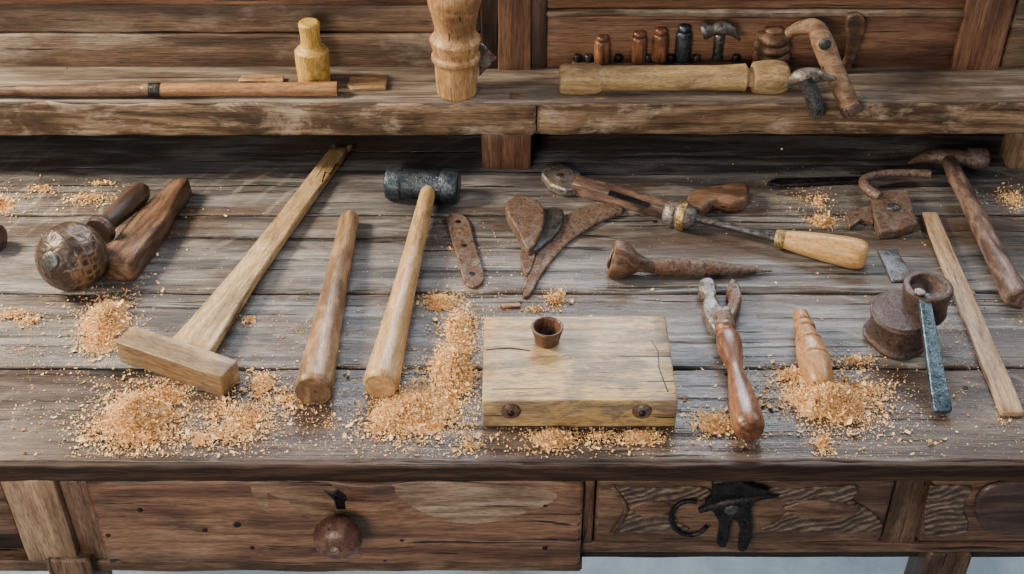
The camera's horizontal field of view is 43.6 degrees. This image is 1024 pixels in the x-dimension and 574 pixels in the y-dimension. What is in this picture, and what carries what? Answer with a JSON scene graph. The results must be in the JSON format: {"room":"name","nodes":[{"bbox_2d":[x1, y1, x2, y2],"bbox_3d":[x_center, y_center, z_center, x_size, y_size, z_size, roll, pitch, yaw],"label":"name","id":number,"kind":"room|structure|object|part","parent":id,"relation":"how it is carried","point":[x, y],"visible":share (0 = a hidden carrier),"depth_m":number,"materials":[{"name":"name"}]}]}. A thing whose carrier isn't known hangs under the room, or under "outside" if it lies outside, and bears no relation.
{"room":"woodworking shop","nodes":[
{"label":"woodworking shop","id":0,"kind":"room"},
{"bbox_2d":[0,0,427,4],"bbox_3d":[-0.539,-0.436,1.818,0.990,0.071,0.025,0,38,0],"label":"rail","id":1,"kind":"object","parent":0,"point":[2,2],"depth_m":1.83,"materials":[{"name":"brown wood"}]},
{"bbox_2d":[0,557,1023,573],"bbox_3d":[0.000,0.476,2.380,6.000,0.001,5.500,0,38,0],"label":"floor","id":2,"kind":"structure","parent":0,"point":[590,565],"depth_m":2.33,"materials":[{"name":"stone"}]},
{"bbox_2d":[0,135,1023,573],"bbox_3d":[0.000,0.294,1.931,2.160,0.840,0.752,0,38,0],"label":"workbench","id":3,"kind":"object","parent":2,"relation":"on","point":[48,522],"depth_m":1.57,"materials":[{"name":"brown wood"}]},
{"bbox_3d":[-0.738,-0.068,1.748,0.089,0.038,0.038,2,38,2],"label":"file handle","id":4,"kind":"part","parent":3,"relation":"part of","materials":[{"name":"brown wood"}]},
{"bbox_3d":[-0.621,0.255,1.517,0.059,0.094,0.020,0,38,0],"label":"panel","id":5,"kind":"part","parent":3,"relation":"part of","materials":[{"name":"brown wood"}]},
{"bbox_2d":[0,180,47,230],"bbox_3d":[-0.709,-0.123,1.836,0.182,0.016,0.236,0,38,0],"label":"pile","id":6,"kind":"object","parent":3,"relation":"on","point":[6,204],"visible":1,"depth_m":1.83,"materials":[{"name":"beige wood"}]},
{"bbox_2d":[0,295,79,340],"bbox_3d":[-0.651,0.039,1.634,0.188,0.007,0.098,0,38,0],"label":"pile","id":7,"kind":"object","parent":3,"relation":"on","point":[28,319],"visible":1,"depth_m":1.64,"materials":[{"name":"beige wood"}]},
{"bbox_3d":[-0.558,0.270,1.527,0.063,0.142,0.030,0,38,0],"label":"corner post","id":8,"kind":"part","parent":3,"relation":"part of","materials":[{"name":"brown wood"}]},
{"bbox_3d":[-0.540,0.561,1.764,0.057,0.625,0.055,0,38,0],"label":"leg","id":9,"kind":"part","parent":3,"relation":"part of","materials":[{"name":"brown wood"}]},
{"bbox_3d":[-0.511,0.274,1.537,0.035,0.140,0.021,0,38,0],"label":"post","id":10,"kind":"part","parent":3,"relation":"part of","materials":[{"name":"brown wood"}]},
{"bbox_2d":[35,183,149,291],"bbox_3d":[-0.566,-0.083,1.722,0.090,0.091,0.238,4,38,5],"label":"mallet","id":11,"kind":"object","parent":3,"relation":"on","point":[71,256],"visible":0.99,"depth_m":1.64,"materials":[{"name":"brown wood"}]},
{"bbox_3d":[-0.539,-0.107,1.770,0.042,0.042,0.130,10,34,12],"label":"handle","id":12,"kind":"part","parent":11,"relation":"part of","materials":[{"name":"brown wood"}]},
{"bbox_2d":[0,249,187,436],"bbox_3d":[-0.525,0.023,1.639,0.285,0.028,0.468,-7,39,-9],"label":"pile","id":13,"kind":"object","parent":3,"relation":"on","point":[106,320],"visible":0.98,"depth_m":1.62,"materials":[{"name":"beige wood"}]},
{"bbox_2d":[13,174,177,219],"bbox_3d":[-0.596,-0.132,1.851,0.312,0.010,0.116,0,38,0],"label":"pile","id":14,"kind":"object","parent":3,"relation":"on","point":[90,197],"visible":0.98,"depth_m":1.86,"materials":[{"name":"beige wood"}]},
{"bbox_2d":[103,178,191,280],"bbox_3d":[-0.502,-0.086,1.772,0.051,0.034,0.216,7,39,9],"label":"wood block","id":15,"kind":"object","parent":3,"relation":"on","point":[144,234],"visible":0.92,"depth_m":1.74,"materials":[{"name":"brown wood"}]},
{"bbox_2d":[11,292,421,457],"bbox_3d":[-0.454,0.110,1.519,0.678,0.038,0.338,-13,40,-16],"label":"pile","id":16,"kind":"object","parent":3,"relation":"on","point":[139,416],"visible":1,"depth_m":1.47,"materials":[{"name":"beige wood"}]},
{"bbox_2d":[116,144,352,396],"bbox_3d":[-0.305,-0.054,1.733,0.156,0.032,0.548,15,40,18],"label":"mallet","id":17,"kind":"object","parent":3,"relation":"on","point":[190,358],"visible":1,"depth_m":1.59,"materials":[{"name":"brown wood"}]},
{"bbox_3d":[-0.328,-0.064,1.752,0.059,0.014,0.506,10,38,12],"label":"handle","id":18,"kind":"part","parent":17,"relation":"part of","materials":[{"name":"brown wood"}]},
{"bbox_2d":[237,309,276,328],"bbox_3d":[-0.333,0.040,1.634,0.055,0.006,0.039,29,46,32],"label":"pile","id":19,"kind":"object","parent":3,"relation":"on","point":[250,318],"visible":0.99,"depth_m":1.63,"materials":[{"name":"beige wood"}]},
{"bbox_2d":[136,336,427,457],"bbox_3d":[-0.267,0.125,1.523,0.455,0.010,0.214,0,38,0],"label":"pile","id":20,"kind":"object","parent":3,"relation":"on","point":[259,384],"visible":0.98,"depth_m":1.49,"materials":[{"name":"beige wood"}]},
{"bbox_3d":[-0.434,0.337,1.594,1.041,0.022,0.031,0,38,0],"label":"rail","id":21,"kind":"part","parent":3,"relation":"part of","materials":[{"name":"brown wood"}]},
{"bbox_2d":[295,210,358,404],"bbox_3d":[-0.230,0.012,1.650,0.045,0.046,0.372,1,37,1],"label":"wooden dowel","id":22,"kind":"object","parent":3,"relation":"on","point":[314,384],"visible":1,"depth_m":1.58,"materials":[{"name":"beige wood"}]},
{"bbox_3d":[-0.204,0.290,1.499,0.573,0.152,0.076,0,38,0],"label":"drawer","id":23,"kind":"part","parent":3,"relation":"part of","materials":[{"name":"brown wood"}]},
{"bbox_3d":[-0.199,0.245,1.483,0.038,0.035,0.003,0,38,0],"label":"keyhole plate","id":24,"kind":"part","parent":3,"relation":"part of","materials":[{"name":"black metal"}]},
{"bbox_3d":[-0.202,0.287,1.485,0.057,0.057,0.054,0,34,0],"label":"knob","id":25,"kind":"part","parent":3,"relation":"part of","materials":[{"name":"brown wood"}]},
{"bbox_2d":[363,167,460,398],"bbox_3d":[-0.129,-0.023,1.686,0.110,0.051,0.458,0,38,0],"label":"hammer","id":26,"kind":"object","parent":3,"relation":"on","point":[382,376],"visible":1,"depth_m":1.67,"materials":[{"name":"wood"}]},
{"bbox_3d":[-0.136,-0.022,1.684,0.043,0.043,0.452,3,38,4],"label":"handle","id":27,"kind":"part","parent":26,"relation":"part of","materials":[{"name":"beige wood"}]},
{"bbox_2d":[209,258,674,458],"bbox_3d":[-0.089,0.048,1.605,0.548,0.029,0.465,0,38,0],"label":"pile","id":28,"kind":"object","parent":3,"relation":"on","point":[452,372],"visible":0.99,"depth_m":1.52,"materials":[{"name":"beige wood"}]},
{"bbox_2d":[446,213,483,288],"bbox_3d":[-0.063,-0.052,1.751,0.032,0.006,0.173,-7,39,-9],"label":"strap","id":29,"kind":"object","parent":3,"relation":"on","point":[459,227],"visible":1,"depth_m":1.75,"materials":[{"name":"brown metal"}]},
{"bbox_2d":[0,114,1003,136],"bbox_3d":[0.026,-0.279,1.966,2.150,0.141,0.016,0,38,0],"label":"backboard","id":30,"kind":"object","parent":3,"relation":"attached to","point":[124,135],"visible":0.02,"depth_m":1.99,"materials":[{"name":"brown wood"}]},
{"bbox_2d":[500,303,520,308],"bbox_3d":[-0.002,0.024,1.656,0.026,0.004,0.008,-3,38,-4],"label":"wood splinter","id":31,"kind":"object","parent":3,"relation":"on","point":[503,305],"visible":1,"depth_m":1.65,"materials":[{"name":"beige wood"}]},
{"bbox_2d":[0,43,1023,168],"bbox_3d":[0.000,-0.274,1.883,2.160,0.195,0.127,0,38,0],"label":"shelf","id":32,"kind":"object","parent":3,"relation":"on","point":[505,105],"depth_m":1.83,"materials":[{"name":"brown wood"}]},
{"bbox_2d":[0,81,337,97],"bbox_3d":[-0.537,-0.280,1.819,0.578,0.021,0.022,0,38,-1],"label":"wooden rod","id":33,"kind":"object","parent":32,"relation":"on","point":[330,88],"visible":1,"depth_m":1.81,"materials":[{"name":"brown wood"}]},
{"bbox_3d":[-0.378,-0.281,1.821,0.258,0.021,0.021,0,38,-1],"label":"handle","id":34,"kind":"part","parent":33,"relation":"part of","materials":[{"name":"orange wood"}]},
{"bbox_2d":[0,31,480,66],"bbox_3d":[-0.540,-0.349,1.889,0.993,0.064,0.021,0,38,0],"label":"panel","id":35,"kind":"object","parent":32,"relation":"on","point":[149,48],"visible":0.79,"depth_m":1.88,"materials":[{"name":"brown wood"}]},
{"bbox_2d":[239,74,283,82],"bbox_3d":[-0.362,-0.301,1.858,0.066,0.006,0.020,3,38,4],"label":"wood offcut","id":36,"kind":"object","parent":32,"relation":"on","point":[244,78],"visible":0.77,"depth_m":1.85,"materials":[{"name":"brown wood"}]},
{"bbox_2d":[294,18,330,81],"bbox_3d":[-0.286,-0.336,1.829,0.048,0.097,0.048,0,38,0],"label":"bottle","id":37,"kind":"object","parent":32,"relation":"on","point":[312,60],"visible":0.86,"depth_m":1.81,"materials":[{"name":"wood"}]},
{"bbox_2d":[347,73,388,90],"bbox_3d":[-0.208,-0.297,1.853,0.058,0.006,0.047,0,38,0],"label":"wood offcut","id":38,"kind":"object","parent":32,"relation":"on","point":[374,81],"visible":1,"depth_m":1.84,"materials":[{"name":"brown wood"}]},
{"bbox_2d":[427,0,480,101],"bbox_3d":[-0.079,-0.357,1.771,0.074,0.202,0.074,11,39,13],"label":"turned wooden post","id":39,"kind":"object","parent":32,"relation":"on","point":[455,41],"visible":1,"depth_m":1.76,"materials":[{"name":"brown wood"}]},
{"bbox_3d":[-0.035,-0.327,1.836,0.026,0.055,0.003,0,38,0],"label":"trowel blade","id":40,"kind":"part","parent":32,"relation":"part of","materials":[{"name":"grey metal"}]},
{"bbox_2d":[480,0,497,68],"bbox_3d":[-0.032,-0.391,1.849,0.026,0.179,0.020,0,38,0],"label":"stile","id":41,"kind":"object","parent":32,"relation":"on","point":[488,8],"visible":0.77,"depth_m":1.85,"materials":[{"name":"brown wood"}]},
{"bbox_2d":[498,0,530,69],"bbox_3d":[0.004,-0.390,1.847,0.049,0.179,0.027,0,38,0],"label":"stile","id":42,"kind":"object","parent":32,"relation":"on","point":[514,16],"visible":0.98,"depth_m":1.85,"materials":[{"name":"red wood"}]},
{"bbox_2d":[531,0,546,67],"bbox_3d":[0.039,-0.392,1.850,0.026,0.179,0.021,0,38,0],"label":"stile","id":43,"kind":"object","parent":32,"relation":"on","point":[538,7],"visible":0.74,"depth_m":1.86,"materials":[{"name":"brown wood"}]},
{"bbox_3d":[0.000,-0.238,1.882,2.160,0.013,0.032,0,38,0],"label":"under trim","id":44,"kind":"part","parent":32,"relation":"part of","materials":[{"name":"brown wood"}]},
{"bbox_2d":[572,23,745,65],"bbox_3d":[0.216,-0.351,1.870,0.255,0.070,0.025,0,38,0],"label":"peg rack","id":45,"kind":"object","parent":32,"relation":"on","point":[638,55],"visible":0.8,"depth_m":1.87,"materials":[{"name":"brown wood"}]},
{"bbox_2d":[700,21,740,61],"bbox_3d":[0.295,-0.345,1.851,0.054,0.085,0.045,-25,44,-28],"label":"hammer","id":46,"kind":"object","parent":45,"relation":"on","point":[719,29],"visible":0.97,"depth_m":1.83,"materials":[{"name":"metal"}]},
{"bbox_3d":[0.302,-0.347,1.877,0.018,0.054,0.018,0,38,0],"label":"handle","id":47,"kind":"part","parent":46,"relation":"part of","materials":[{"name":"metal"}]},
{"bbox_3d":[0.232,-0.298,1.829,0.327,0.049,0.049,-1,38,-1],"label":"wooden mallet handle","id":48,"kind":"part","parent":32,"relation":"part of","materials":[{"name":"beige wood"}]},
{"bbox_2d":[750,26,790,64],"bbox_3d":[0.380,-0.350,1.871,0.056,0.066,0.056,0,38,0],"label":"rings","id":49,"kind":"object","parent":32,"relation":"on","point":[772,43],"visible":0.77,"depth_m":1.85,"materials":[{"name":"brown wood"}]},
{"bbox_2d":[784,67,834,118],"bbox_3d":[0.415,-0.274,1.796,0.068,0.072,0.030,10,39,12],"label":"hammer","id":50,"kind":"object","parent":32,"relation":"attached to","point":[807,78],"visible":1,"depth_m":1.78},
{"bbox_2d":[784,18,862,117],"bbox_3d":[0.445,-0.314,1.813,0.039,0.113,0.145,-26,45,-29],"label":"brace","id":51,"kind":"object","parent":32,"relation":"on","point":[824,46],"visible":0.99,"depth_m":1.79,"materials":[{"name":"brown wood"}]},
{"bbox_2d":[842,11,864,73],"bbox_3d":[0.492,-0.351,1.855,0.029,0.103,0.012,0,38,0],"label":"hook","id":52,"kind":"object","parent":32,"relation":"on","point":[854,20],"visible":0.77,"depth_m":1.84,"materials":[{"name":"brown wood"}]},
{"bbox_2d":[950,0,1015,69],"bbox_3d":[0.683,-0.391,1.849,0.070,0.179,0.029,0,38,0],"label":"stile","id":53,"kind":"object","parent":32,"relation":"on","point":[982,33],"visible":0.92,"depth_m":1.85,"materials":[{"name":"red wood"}]},
{"bbox_2d":[1,140,1023,457],"bbox_3d":[0.106,-0.153,1.883,2.776,0.004,1.146,0,38,0],"label":"scattered sawdust","id":54,"kind":"object","parent":3,"relation":"on","point":[449,249],"visible":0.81,"depth_m":1.57},
{"bbox_2d":[13,264,1022,458],"bbox_3d":[0.014,0.036,1.639,1.925,0.006,0.504,0,38,0],"label":"scattered sawdust","id":55,"kind":"object","parent":3,"relation":"on","point":[973,292],"visible":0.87,"depth_m":1.49},
{"bbox_2d":[507,273,591,316],"bbox_3d":[0.052,0.013,1.663,0.118,0.012,0.115,0,38,0],"label":"pile","id":56,"kind":"object","parent":3,"relation":"on","point":[556,296],"visible":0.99,"depth_m":1.66,"materials":[{"name":"beige wood"}]},
{"bbox_2d":[505,196,623,298],"bbox_3d":[0.075,-0.058,1.747,0.169,0.020,0.216,0,38,0],"label":"hooked adze","id":57,"kind":"object","parent":3,"relation":"on","point":[541,234],"visible":1,"depth_m":1.78,"materials":[{"name":"metal"}]},
{"bbox_2d":[505,196,544,255],"bbox_3d":[0.027,-0.085,1.783,0.053,0.020,0.127,-11,39,-14],"label":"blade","id":58,"kind":"object","parent":57,"relation":"attached to","point":[525,216],"depth_m":1.77,"materials":[{"name":"metal"}]},
{"bbox_2d":[482,316,677,425],"bbox_3d":[0.077,0.100,1.527,0.223,0.042,0.161,0,38,0],"label":"block","id":59,"kind":"object","parent":3,"relation":"on","point":[601,371],"visible":0.98,"depth_m":1.49,"materials":[{"name":"brown wood"}]},
{"bbox_2d":[531,316,562,348],"bbox_3d":[0.042,0.056,1.533,0.039,0.024,0.039,0,38,0],"label":"wooden cup","id":60,"kind":"object","parent":59,"relation":"on","point":[547,331],"visible":1,"depth_m":1.53,"materials":[{"name":"brown wood"}]},
{"bbox_2d":[541,164,667,218],"bbox_3d":[0.128,-0.137,1.847,0.204,0.022,0.057,24,44,27],"label":"gauge","id":61,"kind":"object","parent":3,"relation":"on","point":[560,179],"visible":0.96,"depth_m":1.84,"materials":[{"name":"brown wood"}]},
{"bbox_2d":[472,418,743,457],"bbox_3d":[0.094,0.174,1.456,0.340,0.015,0.070,4,38,5],"label":"pile","id":62,"kind":"object","parent":3,"relation":"on","point":[550,438],"visible":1,"depth_m":1.46,"materials":[{"name":"beige wood"}]},
{"bbox_2d":[607,239,771,278],"bbox_3d":[0.237,-0.037,1.700,0.224,0.054,0.054,0,38,0],"label":"metal spike","id":63,"kind":"object","parent":3,"relation":"on","point":[624,260],"visible":1,"depth_m":1.69,"materials":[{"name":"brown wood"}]},
{"bbox_3d":[0.161,-0.033,1.701,0.061,0.054,0.054,12,38,-1],"label":"knob","id":64,"kind":"part","parent":63,"relation":"part of","materials":[{"name":"brown wood"}]},
{"bbox_2d":[687,184,749,215],"bbox_3d":[0.292,-0.124,1.831,0.108,0.022,0.050,-12,40,-15],"label":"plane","id":65,"kind":"object","parent":3,"relation":"on","point":[728,197],"visible":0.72,"depth_m":1.82,"materials":[{"name":"brown wood"}]},
{"bbox_2d":[674,387,779,457],"bbox_3d":[0.250,0.152,1.485,0.175,0.013,0.122,0,38,0],"label":"pile","id":66,"kind":"object","parent":3,"relation":"on","point":[716,424],"visible":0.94,"depth_m":1.48,"materials":[{"name":"beige wood"}]},
{"bbox_2d":[698,277,764,440],"bbox_3d":[0.269,0.075,1.563,0.053,0.038,0.291,0,38,0],"label":"pincers","id":67,"kind":"object","parent":3,"relation":"on","point":[746,416],"visible":1,"depth_m":1.54,"materials":[{"name":"brown wood"}]},
{"bbox_3d":[0.268,0.104,1.528,0.037,0.037,0.200,-1,37,-1],"label":"handle","id":68,"kind":"part","parent":67,"relation":"part of","materials":[{"name":"brown wood"}]},
{"bbox_3d":[0.258,0.265,1.489,0.071,0.124,0.009,0,38,0],"label":"latch plate","id":69,"kind":"part","parent":3,"relation":"part of","materials":[{"name":"black metal"}]},
{"bbox_3d":[0.261,0.251,1.476,0.091,0.033,0.016,0,38,0],"label":"latch arm","id":70,"kind":"part","parent":3,"relation":"part of","materials":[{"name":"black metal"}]},
{"bbox_3d":[0.270,0.258,1.498,0.342,0.125,0.042,0,38,0],"label":"drawer","id":71,"kind":"part","parent":3,"relation":"part of","materials":[{"name":"brown wood"}]},
{"bbox_2d":[662,200,868,268],"bbox_3d":[0.344,-0.074,1.755,0.283,0.043,0.043,14,40,17],"label":"screwdriver","id":72,"kind":"object","parent":3,"relation":"on","point":[839,250],"visible":1,"depth_m":1.73,"materials":[{"name":"wood"}]},
{"bbox_3d":[0.419,-0.054,1.731,0.121,0.042,0.042,13,40,17],"label":"handle","id":73,"kind":"part","parent":72,"relation":"part of","materials":[{"name":"brown wood"}]},
{"bbox_3d":[0.511,0.308,1.567,0.869,0.020,0.031,0,38,0],"label":"rail","id":74,"kind":"part","parent":3,"relation":"part of","materials":[{"name":"brown wood"}]},
{"bbox_3d":[0.365,0.076,1.563,0.039,0.039,0.137,-1,40,-1],"label":"turned chisel handle","id":75,"kind":"part","parent":3,"relation":"part of","materials":[{"name":"brown wood"}]},
{"bbox_2d":[789,168,845,234],"bbox_3d":[0.408,-0.119,1.834,0.167,0.010,0.175,-17,41,-21],"label":"pile","id":76,"kind":"object","parent":3,"relation":"on","point":[824,221],"visible":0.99,"depth_m":1.81,"materials":[{"name":"beige wood"}]},
{"bbox_2d":[767,169,930,238],"bbox_3d":[0.493,-0.123,1.825,0.236,0.027,0.153,0,38,0],"label":"clamp","id":77,"kind":"object","parent":3,"relation":"on","point":[891,213],"visible":1,"depth_m":1.82,"materials":[{"name":"metal"}]},
{"bbox_3d":[0.447,-0.154,1.882,0.145,0.006,0.019,-1,38,-2],"label":"file blade","id":78,"kind":"part","parent":77,"relation":"part of","materials":[{"name":"black metal"}]},
{"bbox_3d":[0.552,-0.158,1.862,0.117,0.017,0.055,-20,42,-24],"label":"clamp arm","id":79,"kind":"part","parent":77,"relation":"part of","materials":[{"name":"metal"}]},
{"bbox_2d":[677,337,1021,457],"bbox_3d":[0.437,0.102,1.534,0.468,0.032,0.259,0,38,0],"label":"pile","id":80,"kind":"object","parent":3,"relation":"on","point":[835,401],"visible":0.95,"depth_m":1.50,"materials":[{"name":"beige wood"}]},
{"bbox_2d":[862,249,923,360],"bbox_3d":[0.482,0.019,1.621,0.084,0.056,0.168,0,38,0],"label":"base","id":81,"kind":"object","parent":3,"relation":"on","point":[894,331],"depth_m":1.57,"materials":[{"name":"brown metal"}]},
{"bbox_3d":[0.491,-0.027,1.643,0.030,0.011,0.075,-2,38,-2],"label":"blade","id":82,"kind":"part","parent":81,"relation":"part of","materials":[{"name":"silver metal"}]},
{"bbox_2d":[901,271,953,325],"bbox_3d":[0.512,0.016,1.585,0.060,0.047,0.060,0,38,0],"label":"cup","id":83,"kind":"object","parent":81,"relation":"on","point":[940,289],"visible":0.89,"depth_m":1.57,"materials":[{"name":"brown metal"}]},
{"bbox_2d":[918,293,951,413],"bbox_3d":[0.501,0.077,1.526,0.022,0.072,0.143,0,38,0],"label":"bar","id":84,"kind":"object","parent":3,"relation":"on","point":[940,401],"visible":1,"depth_m":1.51,"materials":[{"name":"grey metal"}]},
{"bbox_2d":[914,288,925,295],"bbox_3d":[0.496,0.005,1.555,0.014,0.002,0.014,0,38,0],"label":"rivet","id":85,"kind":"object","parent":84,"relation":"attached to","point":[919,291],"visible":1,"depth_m":1.55,"materials":[{"name":"metal"}]},
{"bbox_3d":[0.535,0.555,1.772,0.056,0.625,0.056,0,38,0],"label":"leg","id":86,"kind":"part","parent":3,"relation":"part of","materials":[{"name":"brown wood"}]},
{"bbox_2d":[865,174,1023,425],"bbox_3d":[0.634,-0.026,1.719,0.247,0.006,0.658,19,42,22],"label":"pile","id":87,"kind":"object","parent":3,"relation":"on","point":[1010,198],"visible":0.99,"depth_m":1.85,"materials":[{"name":"beige wood"}]},
{"bbox_2d":[908,147,1023,307],"bbox_3d":[0.646,-0.092,1.779,0.118,0.040,0.347,0,38,0],"label":"hammer","id":88,"kind":"object","parent":3,"relation":"on","point":[1010,285],"visible":1,"depth_m":1.77,"materials":[{"name":"wood"}]},
{"bbox_3d":[0.647,-0.085,1.770,0.035,0.034,0.324,-1,39,-1],"label":"handle","id":89,"kind":"part","parent":88,"relation":"part of","materials":[{"name":"brown wood"}]},
{"bbox_3d":[0.605,0.258,1.506,0.250,0.109,0.029,0,38,0],"label":"drawer","id":90,"kind":"part","parent":3,"relation":"part of","materials":[{"name":"brown wood"}]},
{"bbox_2d":[920,212,1023,415],"bbox_3d":[0.587,0.022,1.655,0.028,0.009,0.411,1,38,1],"label":"stick","id":91,"kind":"object","parent":3,"relation":"on","point":[1003,392],"visible":0.98,"depth_m":1.62,"materials":[{"name":"brown wood"}]},
{"bbox_2d":[546,7,964,17],"bbox_3d":[0.351,-0.399,1.845,0.603,0.012,0.029,0,38,0],"label":"trim","id":92,"kind":"structure","parent":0,"point":[803,11],"depth_m":1.83,"materials":[{"name":"brown wood"}]},
{"bbox_2d":[547,0,965,8],"bbox_3d":[0.352,-0.434,1.820,0.605,0.077,0.021,0,38,0],"label":"rail","id":93,"kind":"object","parent":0,"point":[690,4],"depth_m":1.83,"materials":[{"name":"brown wood"}]},
{"bbox_3d":[0.027,-0.399,1.876,2.156,0.199,0.013,0,38,0],"label":"panel backing","id":94,"kind":"object","parent":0,"visible":0},
{"bbox_2d":[0,4,480,32],"bbox_3d":[-0.541,-0.394,1.857,0.994,0.046,0.021,0,38,0],"label":"panel","id":95,"kind":"object","parent":94,"relation":"attached to","point":[103,18],"visible":0.83,"depth_m":1.85,"materials":[{"name":"brown wood"}]},
{"bbox_2d":[547,16,960,66],"bbox_3d":[0.352,-0.360,1.880,0.605,0.094,0.021,0,38,0],"label":"panel","id":96,"kind":"object","parent":94,"relation":"attached to","point":[886,41],"visible":0.39,"depth_m":1.87,"materials":[{"name":"red wood"}]},
{"bbox_2d":[1000,0,1023,66],"bbox_3d":[0.907,-0.395,1.853,0.364,0.181,0.020,0,38,0],"label":"panel","id":97,"kind":"object","parent":94,"relation":"attached to","point":[1013,51],"visible":0.66,"depth_m":1.87,"materials":[{"name":"brown wood"}]}
]}

